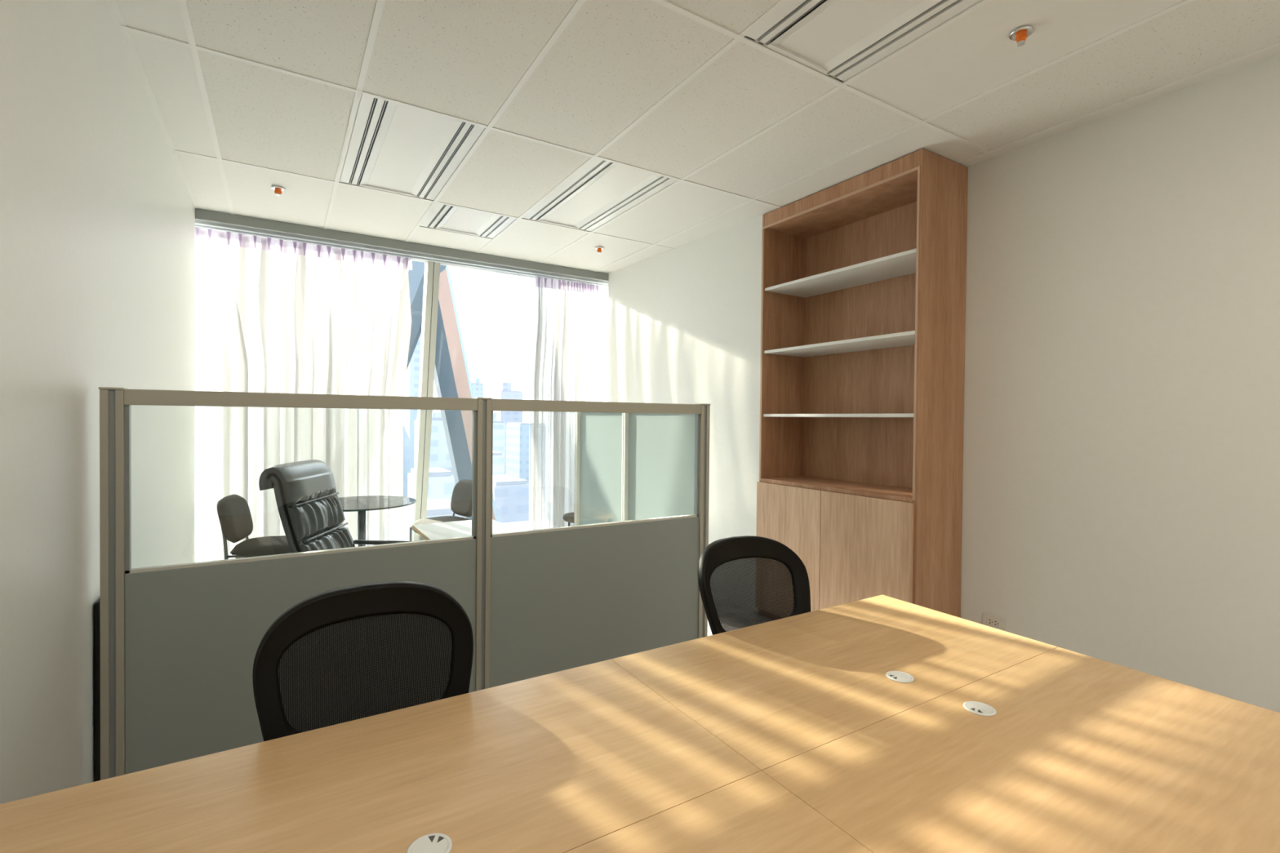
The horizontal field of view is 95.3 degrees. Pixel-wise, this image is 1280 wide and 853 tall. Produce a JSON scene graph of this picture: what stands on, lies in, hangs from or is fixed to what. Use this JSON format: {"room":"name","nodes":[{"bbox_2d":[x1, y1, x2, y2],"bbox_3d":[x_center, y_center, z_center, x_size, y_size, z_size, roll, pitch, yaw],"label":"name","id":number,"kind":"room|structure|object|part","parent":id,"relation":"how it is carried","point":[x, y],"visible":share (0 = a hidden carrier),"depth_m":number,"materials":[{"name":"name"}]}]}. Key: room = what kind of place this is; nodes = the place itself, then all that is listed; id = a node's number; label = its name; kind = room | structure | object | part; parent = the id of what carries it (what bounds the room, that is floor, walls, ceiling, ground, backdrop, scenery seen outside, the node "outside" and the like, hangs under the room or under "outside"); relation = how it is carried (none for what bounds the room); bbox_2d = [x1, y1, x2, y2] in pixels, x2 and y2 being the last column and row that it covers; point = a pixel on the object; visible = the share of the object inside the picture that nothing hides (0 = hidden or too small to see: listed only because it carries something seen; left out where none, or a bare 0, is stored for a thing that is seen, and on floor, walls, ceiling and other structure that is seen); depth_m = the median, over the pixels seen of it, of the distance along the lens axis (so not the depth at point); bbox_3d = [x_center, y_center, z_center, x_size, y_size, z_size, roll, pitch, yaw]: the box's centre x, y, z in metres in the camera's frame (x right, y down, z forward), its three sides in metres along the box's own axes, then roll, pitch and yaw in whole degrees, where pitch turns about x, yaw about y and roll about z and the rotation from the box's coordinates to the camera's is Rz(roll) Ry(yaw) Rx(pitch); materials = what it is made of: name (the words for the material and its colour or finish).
{"room":"office","nodes":[
{"label":"office","id":0,"kind":"room"},
{"bbox_2d":[0,0,195,804],"bbox_3d":[-1.399,-0.113,1.162,0.120,2.990,7.050,0,1,-32],"label":"wall","id":1,"kind":"structure","parent":0,"point":[97,209],"depth_m":1.73,"materials":[{"name":"paint"}]},
{"bbox_2d":[605,289,608,401],"bbox_3d":[-0.080,-0.172,6.735,0.100,2.990,1.150,0,1,-32],"label":"wall","id":2,"kind":"structure","parent":0,"point":[607,290],"depth_m":7.17,"materials":[{"name":"paint"}]},
{"bbox_2d":[115,0,1279,273],"bbox_3d":[-0.001,-1.618,2.167,5.110,0.220,7.540,0,1,-32],"label":"ceiling","id":3,"kind":"structure","parent":0,"point":[614,60],"depth_m":2.63,"materials":[{"name":"tile"}]},
{"bbox_2d":[271,185,285,195],"bbox_3d":[-2.348,-1.526,3.784,0.080,0.049,0.080,0,1,-32],"label":"sprinkler","id":4,"kind":"object","parent":3,"relation":"attached to","point":[277,189],"visible":1,"depth_m":3.77,"materials":[{"name":"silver metal"}]},
{"bbox_2d":[195,219,608,287],"bbox_3d":[-1.971,-1.503,5.081,4.220,0.062,0.095,0,1,-32],"label":"track","id":5,"kind":"object","parent":3,"relation":"attached to","point":[199,224],"visible":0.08,"depth_m":4.94,"materials":[{"name":"silver metal"}]},
{"bbox_2d":[195,226,412,561],"bbox_3d":[-2.699,-0.085,4.746,1.577,2.776,0.092,0,1,-32],"label":"sheer curtain","id":6,"kind":"object","parent":5,"relation":"hanging from","point":[271,316],"visible":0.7,"depth_m":4.68,"materials":[{"name":"white fabric"}]},
{"bbox_2d":[528,276,604,529],"bbox_3d":[-0.743,-0.082,5.954,0.809,2.776,0.092,0,1,-32],"label":"sheer curtain","id":7,"kind":"object","parent":5,"relation":"hanging from","point":[572,370],"visible":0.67,"depth_m":5.90,"materials":[{"name":"white fabric"}]},
{"bbox_2d":[339,94,485,200],"bbox_3d":[-1.343,-1.585,3.329,0.578,0.101,1.187,0,1,-32],"label":"ceiling light","id":8,"kind":"object","parent":3,"relation":"attached to","point":[410,144],"visible":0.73,"depth_m":3.23,"materials":[{"name":"white metal"}]},
{"bbox_2d":[419,203,515,238],"bbox_3d":[-1.309,-1.599,4.421,0.579,0.101,0.582,0,1,-32],"label":"ceiling light","id":9,"kind":"object","parent":3,"relation":"attached to","point":[458,220],"visible":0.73,"depth_m":4.43,"materials":[{"name":"white metal"}]},
{"bbox_2d":[522,158,676,231],"bbox_3d":[-0.320,-1.584,3.960,0.573,0.101,1.187,0,1,-32],"label":"ceiling light","id":10,"kind":"object","parent":3,"relation":"attached to","point":[617,188],"visible":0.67,"depth_m":3.88,"materials":[{"name":"white metal"}]},
{"bbox_2d":[595,246,604,253],"bbox_3d":[-0.351,-1.523,5.043,0.080,0.049,0.080,0,1,-32],"label":"sprinkler","id":11,"kind":"object","parent":3,"relation":"attached to","point":[598,249],"visible":1,"depth_m":5.03,"materials":[{"name":"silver metal"}]},
{"bbox_2d":[109,0,1279,271],"bbox_3d":[0.303,-1.507,2.245,3.910,0.010,6.950,0,1,-32],"label":"ceiling grid","id":12,"kind":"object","parent":3,"relation":"attached to","point":[191,43],"depth_m":2.70,"materials":[{"name":"white paint"}]},
{"bbox_2d":[745,0,982,82],"bbox_3d":[0.957,-1.545,1.893,0.573,0.101,1.187,0,1,-32],"label":"ceiling light","id":13,"kind":"object","parent":3,"relation":"attached to","point":[839,39],"visible":0.96,"depth_m":2.21,"materials":[{"name":"white metal"}]},
{"bbox_2d":[1008,25,1034,46],"bbox_3d":[1.442,-1.469,2.205,0.080,0.049,0.080,0,1,-32],"label":"sprinkler","id":14,"kind":"object","parent":3,"relation":"attached to","point":[1020,34],"visible":1,"depth_m":2.19,"materials":[{"name":"silver metal"}]},
{"bbox_2d":[707,621,712,635],"bbox_3d":[-0.217,1.451,2.508,5.110,0.150,8.250,0,1,-32],"label":"floor","id":15,"kind":"structure","parent":0,"point":[709,633],"depth_m":3.88,"materials":[{"name":"plastic"}]},
{"bbox_2d":[93,599,100,782],"bbox_3d":[-1.885,0.970,2.087,0.025,0.789,0.400,0,1,-32],"label":"panel","id":16,"kind":"object","parent":15,"relation":"on","point":[96,606],"visible":0.14,"depth_m":1.91,"materials":[{"name":"black fabric"}]},
{"bbox_2d":[217,494,291,559],"bbox_3d":[-2.738,0.913,4.275,0.548,0.829,0.450,0,1,-16],"label":"chair","id":17,"kind":"object","parent":15,"relation":"on","point":[234,515],"visible":0.7,"depth_m":4.11,"materials":[{"name":"grey fabric"}]},
{"bbox_3d":[-2.893,0.987,4.059,0.134,0.684,0.038,1,1,29],"label":"leg","id":18,"kind":"part","parent":17,"relation":"part of","materials":[{"name":"grey metal"}]},
{"bbox_3d":[-2.933,0.663,4.216,0.138,0.330,0.410,0,1,-16],"label":"backrest","id":19,"kind":"part","parent":17,"relation":"part of","materials":[{"name":"grey fabric"}]},
{"bbox_3d":[-2.661,0.902,4.089,0.410,0.018,0.018,0,1,-16],"label":"seat rail","id":20,"kind":"part","parent":17,"relation":"part of","materials":[{"name":"grey metal"}]},
{"bbox_3d":[-2.700,0.887,4.285,0.470,0.106,0.450,0,1,-16],"label":"seat","id":21,"kind":"part","parent":17,"relation":"part of","materials":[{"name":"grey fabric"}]},
{"bbox_2d":[258,459,410,553],"bbox_3d":[-1.427,0.771,3.027,0.816,1.174,0.615,0,1,-5],"label":"chair","id":22,"kind":"object","parent":15,"relation":"on","point":[310,510],"visible":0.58,"depth_m":2.88,"materials":[{"name":"grey leather"}]},
{"bbox_3d":[-1.649,0.554,3.006,0.364,0.745,0.500,0,1,-5],"label":"backrest","id":23,"kind":"part","parent":22,"relation":"part of","materials":[{"name":"grey leather"}]},
{"bbox_3d":[-1.408,0.792,3.289,0.419,0.301,0.086,0,1,-5],"label":"armrest","id":24,"kind":"part","parent":22,"relation":"part of","materials":[{"name":"grey metal"}]},
{"bbox_2d":[252,581,473,741],"bbox_3d":[-0.540,0.896,1.229,0.614,0.984,0.624,0,1,-32],"label":"chair","id":25,"kind":"object","parent":15,"relation":"on","point":[335,656],"visible":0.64,"depth_m":1.41,"materials":[{"name":"black plastic"}]},
{"bbox_2d":[338,495,416,546],"bbox_3d":[-2.173,0.960,4.554,0.789,0.740,0.789,0,1,-32],"label":"glass table","id":26,"kind":"object","parent":15,"relation":"on","point":[362,504],"visible":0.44,"depth_m":4.54,"materials":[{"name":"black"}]},
{"bbox_3d":[-2.173,0.957,4.553,0.140,0.708,0.140,0,1,-32],"label":"post","id":27,"kind":"part","parent":26,"relation":"part of","materials":[{"name":"grey metal"}]},
{"bbox_2d":[0,659,760,852],"bbox_3d":[-0.438,1.023,1.069,1.199,0.734,0.601,0,1,-32],"label":"office desk","id":28,"kind":"object","parent":15,"relation":"on","point":[561,762],"visible":0.88,"depth_m":1.07,"materials":[{"name":"brown wood"}]},
{"bbox_2d":[406,833,452,852],"bbox_3d":[-0.328,0.657,0.908,0.068,0.004,0.068,1,1,7],"label":"cable grommet","id":29,"kind":"object","parent":28,"relation":"on","point":[431,842],"visible":1,"depth_m":0.92,"materials":[{"name":"white plastic"}]},
{"bbox_2d":[98,386,710,780],"bbox_3d":[-0.689,0.624,2.525,2.460,1.495,0.059,0,1,-32],"label":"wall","id":30,"kind":"structure","parent":15,"relation":"on","point":[180,643],"depth_m":2.27,"materials":[{"name":"beige metal"}]},
{"bbox_3d":[-1.709,0.626,1.895,0.058,1.487,0.055,0,1,-32],"label":"post","id":31,"kind":"part","parent":30,"relation":"part of","materials":[{"name":"beige metal"}]},
{"bbox_3d":[-1.200,0.890,2.214,1.145,0.820,0.034,0,1,-32],"label":"panel","id":32,"kind":"part","parent":30,"relation":"part of","materials":[{"name":"grey fabric"}]},
{"bbox_3d":[-1.191,-0.095,2.202,1.145,0.051,0.052,0,1,-32],"label":"rail","id":33,"kind":"part","parent":30,"relation":"part of","materials":[{"name":"beige metal"}]},
{"bbox_3d":[-0.686,0.628,2.527,0.058,1.487,0.055,0,1,-32],"label":"post","id":34,"kind":"part","parent":30,"relation":"part of","materials":[{"name":"beige metal"}]},
{"bbox_3d":[-0.180,0.892,2.844,1.137,0.820,0.034,0,1,-32],"label":"panel","id":35,"kind":"part","parent":30,"relation":"part of","materials":[{"name":"grey fabric"}]},
{"bbox_3d":[-0.170,-0.093,2.832,1.137,0.051,0.052,0,1,-32],"label":"rail","id":36,"kind":"part","parent":30,"relation":"part of","materials":[{"name":"beige metal"}]},
{"bbox_3d":[0.331,0.629,3.155,0.058,1.487,0.055,0,1,-32],"label":"post","id":37,"kind":"part","parent":30,"relation":"part of","materials":[{"name":"beige metal"}]},
{"bbox_2d":[408,479,471,541],"bbox_3d":[-1.748,0.910,5.251,0.450,0.829,0.548,1,1,42],"label":"chair","id":38,"kind":"object","parent":15,"relation":"on","point":[461,498],"visible":0.52,"depth_m":5.33,"materials":[{"name":"grey fabric"}]},
{"bbox_3d":[-2.055,1.107,5.215,0.021,0.428,0.030,1,1,42],"label":"leg","id":39,"kind":"part","parent":38,"relation":"part of","materials":[{"name":"grey metal"}]},
{"bbox_3d":[-1.774,0.884,5.221,0.450,0.106,0.470,1,1,42],"label":"seat","id":40,"kind":"part","parent":38,"relation":"part of","materials":[{"name":"grey fabric"}]},
{"bbox_3d":[-1.607,0.660,5.399,0.410,0.330,0.138,1,1,42],"label":"backrest","id":41,"kind":"part","parent":38,"relation":"part of","materials":[{"name":"grey fabric"}]},
{"bbox_2d":[412,519,516,540],"bbox_3d":[-0.892,0.988,3.241,0.494,0.740,1.180,0,1,-32],"label":"office desk","id":42,"kind":"object","parent":15,"relation":"on","point":[458,528],"visible":0.13,"depth_m":3.48,"materials":[{"name":"white laminate"}]},
{"bbox_2d":[562,511,574,526],"bbox_3d":[-0.546,1.084,5.583,0.390,0.497,0.390,0,1,-32],"label":"stool","id":43,"kind":"object","parent":15,"relation":"on","point":[570,517],"visible":0.28,"depth_m":5.47,"materials":[{"name":"grey fabric"}]},
{"bbox_2d":[573,412,694,525],"bbox_3d":[-0.087,0.614,3.822,0.052,1.493,1.491,0,1,-32],"label":"wall","id":44,"kind":"structure","parent":15,"relation":"on","point":[628,466],"depth_m":3.75,"materials":[{"name":"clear glass"}]},
{"bbox_3d":[-0.468,0.616,4.440,0.052,1.465,0.039,0,1,-32],"label":"post","id":45,"kind":"part","parent":44,"relation":"part of","materials":[{"name":"white metal"}]},
{"bbox_3d":[-0.271,0.412,4.120,0.006,1.045,0.690,0,1,-32],"label":"frosted pane","id":46,"kind":"part","parent":44,"relation":"part of","materials":[{"name":"glass"}]},
{"bbox_3d":[-0.091,0.628,3.828,0.052,1.465,0.039,0,1,-32],"label":"post","id":47,"kind":"part","parent":44,"relation":"part of","materials":[{"name":"white metal"}]},
{"bbox_3d":[0.116,0.424,3.494,0.006,1.045,0.726,0,1,-32],"label":"frosted pane","id":48,"kind":"part","parent":44,"relation":"part of","materials":[{"name":"glass"}]},
{"bbox_2d":[564,770,872,852],"bbox_3d":[-0.122,1.033,0.556,1.199,0.734,0.601,0,1,-32],"label":"office desk","id":49,"kind":"object","parent":15,"relation":"on","point":[754,813],"visible":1,"depth_m":0.96,"materials":[{"name":"brown wood"}]},
{"bbox_2d":[697,535,810,635],"bbox_3d":[0.494,0.898,1.868,0.614,0.984,0.624,0,1,-32],"label":"chair","id":50,"kind":"object","parent":15,"relation":"on","point":[747,580],"visible":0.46,"depth_m":2.07,"materials":[{"name":"black plastic"}]},
{"bbox_2d":[611,595,1057,770],"bbox_3d":[0.585,1.025,1.700,1.204,0.734,0.601,0,1,-32],"label":"office desk","id":51,"kind":"object","parent":15,"relation":"on","point":[774,692],"visible":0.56,"depth_m":1.58,"materials":[{"name":"brown wood"}]},
{"bbox_2d":[885,671,914,683],"bbox_3d":[0.685,0.659,1.537,0.068,0.004,0.068,0,1,-18],"label":"cable grommet","id":52,"kind":"object","parent":51,"relation":"on","point":[896,676],"visible":1,"depth_m":1.53,"materials":[{"name":"white plastic"}]},
{"bbox_3d":[0.685,0.659,1.537,0.054,0.003,0.054,0,1,-18],"label":"lid","id":53,"kind":"part","parent":52,"relation":"part of","materials":[{"name":"white plastic"}]},
{"bbox_2d":[755,148,968,617],"bbox_3d":[1.366,-0.068,3.793,0.463,2.884,1.227,0,1,-32],"label":"bookcase","id":54,"kind":"object","parent":15,"relation":"on","point":[863,303],"visible":0.84,"depth_m":3.71,"materials":[{"name":"brown wood"}]},
{"bbox_3d":[1.059,-0.077,4.311,0.441,2.884,0.018,0,1,-32],"label":"panel","id":55,"kind":"part","parent":54,"relation":"part of","materials":[{"name":"brown wood"}]},
{"bbox_3d":[0.998,0.856,3.963,0.019,0.906,0.580,0,1,-32],"label":"door","id":56,"kind":"part","parent":54,"relation":"part of","materials":[{"name":"brown wood"}]},
{"bbox_3d":[1.362,0.394,3.801,0.431,0.024,1.183,0,1,-32],"label":"shelf","id":57,"kind":"part","parent":54,"relation":"part of","materials":[{"name":"brown wood"}]},
{"bbox_3d":[1.373,-0.071,3.800,0.415,0.020,1.179,0,1,-32],"label":"shelf","id":58,"kind":"part","parent":54,"relation":"part of","materials":[{"name":"white laminate"}]},
{"bbox_3d":[1.377,-0.525,3.794,0.415,0.020,1.179,0,1,-32],"label":"shelf","id":59,"kind":"part","parent":54,"relation":"part of","materials":[{"name":"white laminate"}]},
{"bbox_3d":[1.190,-0.513,3.682,0.010,1.814,1.213,0,1,-32],"label":"edge trim","id":60,"kind":"part","parent":54,"relation":"part of","materials":[{"name":"beige wood"}]},
{"bbox_3d":[1.382,-0.973,3.788,0.415,0.020,1.179,0,1,-32],"label":"shelf","id":61,"kind":"part","parent":54,"relation":"part of","materials":[{"name":"white laminate"}]},
{"bbox_3d":[1.556,-0.067,3.913,0.012,2.884,1.183,0,1,-32],"label":"panel","id":62,"kind":"part","parent":54,"relation":"part of","materials":[{"name":"brown wood"}]},
{"bbox_3d":[1.317,0.866,3.446,0.019,0.906,0.626,0,1,-32],"label":"door","id":63,"kind":"part","parent":54,"relation":"part of","materials":[{"name":"brown wood"}]},
{"bbox_3d":[1.691,-0.058,3.287,0.441,2.884,0.024,0,1,-32],"label":"panel","id":64,"kind":"part","parent":54,"relation":"part of","materials":[{"name":"brown wood"}]},
{"bbox_2d":[762,647,1279,852],"bbox_3d":[0.901,1.034,1.188,1.204,0.734,0.601,0,1,-32],"label":"office desk","id":65,"kind":"object","parent":15,"relation":"on","point":[1079,753],"visible":0.83,"depth_m":1.13,"materials":[{"name":"brown wood"}]},
{"bbox_2d":[963,701,996,716],"bbox_3d":[0.798,0.662,1.370,0.068,0.004,0.068,0,1,-44],"label":"cable grommet","id":66,"kind":"object","parent":65,"relation":"on","point":[980,708],"visible":1,"depth_m":1.36,"materials":[{"name":"white plastic"}]},
{"bbox_3d":[0.798,0.662,1.370,0.054,0.003,0.054,0,1,-44],"label":"lid","id":67,"kind":"part","parent":66,"relation":"part of","materials":[{"name":"white plastic"}]},
{"bbox_2d":[607,53,1279,712],"bbox_3d":[1.947,-0.108,3.236,0.651,2.990,7.080,0,1,-35],"label":"wall","id":68,"kind":"structure","parent":0,"point":[1121,482],"depth_m":2.81,"materials":[{"name":"paint"}]},
{"bbox_2d":[195,208,608,281],"bbox_3d":[-1.755,-1.524,5.073,3.380,0.074,0.035,0,1,-32],"label":"trim","id":69,"kind":"structure","parent":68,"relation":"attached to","point":[200,214],"depth_m":4.82,"materials":[{"name":"grey paint"}]},
{"bbox_2d":[982,613,1005,631],"bbox_3d":[1.969,1.089,3.248,0.013,0.072,0.123,0,1,-32],"label":"wall outlet","id":70,"kind":"object","parent":68,"relation":"attached to","point":[988,620],"visible":0.86,"depth_m":3.24,"materials":[{"name":"beige plastic"}]},
{"bbox_2d":[986,617,999,626],"bbox_3d":[1.964,1.089,3.247,0.004,0.040,0.064,0,1,-32],"label":"socket","id":71,"kind":"object","parent":70,"relation":"attached to","point":[991,621],"depth_m":3.24,"materials":[{"name":"white plastic"}]},
{"label":"outside","id":72,"kind":"structure","parent":0,"visible":0},
{"bbox_2d":[195,436,235,562],"bbox_3d":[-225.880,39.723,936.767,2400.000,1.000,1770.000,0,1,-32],"label":"ground","id":73,"kind":"structure","parent":72,"point":[197,439],"depth_m":391.96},
{"bbox_2d":[403,333,433,506],"bbox_3d":[-98.317,3.567,256.721,9.500,91.210,20.000,0,1,-32],"label":"building","id":74,"kind":"structure","parent":73,"relation":"on","point":[411,384],"depth_m":246.96,"materials":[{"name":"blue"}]},
{"bbox_2d":[407,467,454,500],"bbox_3d":[-34.617,29.493,96.132,5.500,44.710,9.000,0,1,-32],"label":"building","id":75,"kind":"structure","parent":73,"relation":"on","point":[441,481],"depth_m":92.76,"materials":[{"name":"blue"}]},
{"bbox_2d":[403,498,462,541],"bbox_3d":[-27.857,31.283,78.595,6.500,41.710,10.000,0,1,-32],"label":"building","id":76,"kind":"structure","parent":73,"relation":"on","point":[441,507],"depth_m":76.75,"materials":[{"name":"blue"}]},
{"bbox_2d":[413,412,455,485],"bbox_3d":[-60.479,23.266,172.316,9.000,54.710,16.000,0,1,-32],"label":"building","id":77,"kind":"structure","parent":73,"relation":"on","point":[439,457],"depth_m":165.08,"materials":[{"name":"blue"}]},
{"bbox_2d":[431,412,441,417],"bbox_3d":[-59.842,-3.335,172.210,4.500,1.500,8.000,0,1,-32],"label":"plant","id":78,"kind":"object","parent":77,"relation":"on","point":[434,415],"depth_m":168.21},
{"bbox_2d":[471,377,483,397],"bbox_3d":[-125.376,5.592,429.290,13.000,82.210,22.000,0,1,-32],"label":"building","id":79,"kind":"structure","parent":73,"relation":"on","point":[477,387],"depth_m":421.33,"materials":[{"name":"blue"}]},
{"bbox_2d":[471,377,479,382],"bbox_3d":[-121.572,-33.502,430.905,2.860,4.000,11.000,0,1,-32],"label":"plant","id":80,"kind":"object","parent":79,"relation":"on","point":[475,380],"depth_m":426.66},
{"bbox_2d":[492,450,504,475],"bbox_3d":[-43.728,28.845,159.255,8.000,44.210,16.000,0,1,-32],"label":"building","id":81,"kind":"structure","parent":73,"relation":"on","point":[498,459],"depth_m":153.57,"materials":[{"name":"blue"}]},
{"bbox_2d":[493,413,505,474],"bbox_3d":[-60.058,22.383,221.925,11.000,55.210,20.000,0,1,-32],"label":"building","id":82,"kind":"structure","parent":73,"relation":"on","point":[499,427],"depth_m":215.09,"materials":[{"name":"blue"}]},
{"bbox_2d":[493,413,496,421],"bbox_3d":[-58.638,-3.717,222.312,4.950,3.000,10.000,0,1,-32],"label":"plant","id":83,"kind":"object","parent":82,"relation":"on","point":[494,414],"depth_m":218.96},
{"bbox_2d":[505,431,506,472],"bbox_3d":[-77.612,25.495,316.931,12.000,46.210,20.000,0,1,-32],"label":"building","id":84,"kind":"structure","parent":73,"relation":"on","point":[505,431],"depth_m":308.93,"materials":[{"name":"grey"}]},
{"bbox_2d":[490,382,522,431],"bbox_3d":[-80.473,11.039,350.155,13.000,74.210,20.000,0,1,-32],"label":"building","id":85,"kind":"structure","parent":73,"relation":"on","point":[504,391],"depth_m":342.37,"materials":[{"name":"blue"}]},
{"bbox_2d":[492,474,528,523],"bbox_3d":[-28.374,31.019,118.233,7.000,41.210,14.000,0,1,-32],"label":"building","id":86,"kind":"structure","parent":73,"relation":"on","point":[510,494],"depth_m":112.22,"materials":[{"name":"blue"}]},
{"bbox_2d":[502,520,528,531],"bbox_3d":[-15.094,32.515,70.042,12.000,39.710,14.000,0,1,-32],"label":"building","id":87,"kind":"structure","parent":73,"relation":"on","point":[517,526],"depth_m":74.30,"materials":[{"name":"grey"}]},
{"bbox_2d":[505,422,532,484],"bbox_3d":[-51.418,23.959,261.376,12.000,51.210,18.000,0,1,-32],"label":"building","id":88,"kind":"structure","parent":73,"relation":"on","point":[517,433],"depth_m":252.76,"materials":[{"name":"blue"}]},
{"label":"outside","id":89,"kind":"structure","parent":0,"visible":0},
{"bbox_2d":[370,260,497,521],"bbox_3d":[-2.969,0.241,7.075,3.452,6.500,0.450,0,1,-32],"label":"brace","id":90,"kind":"object","parent":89,"point":[451,375],"visible":0.08,"depth_m":7.31,"materials":[{"name":"blue"}]},
{"bbox_3d":[-3.300,0.241,6.841,2.642,6.500,0.400,0,1,-32],"label":"brace leg","id":91,"kind":"part","parent":90,"relation":"part of","materials":[{"name":"blue"}]},
{"bbox_3d":[-2.244,0.242,7.552,1.717,6.500,0.400,0,1,-32],"label":"brace leg","id":92,"kind":"part","parent":90,"relation":"part of","materials":[{"name":"blue"}]},
{"bbox_3d":[-3.837,-0.178,4.369,0.661,2.990,1.230,0,1,-32],"label":"wall","id":93,"kind":"structure","parent":0,"visible":0},
{"bbox_2d":[216,230,608,541],"bbox_3d":[-2.183,-0.128,5.629,5.000,2.890,0.785,0,1,-32],"label":"window","id":94,"kind":"structure","parent":93,"relation":"in","point":[432,269],"depth_m":5.58,"materials":[{"name":"white metal"}]},
{"bbox_3d":[-2.194,-0.129,5.648,5.000,2.890,0.720,0,1,-32],"label":"frame","id":95,"kind":"part","parent":94,"relation":"part of","materials":[{"name":"silver metal"}]}
]}

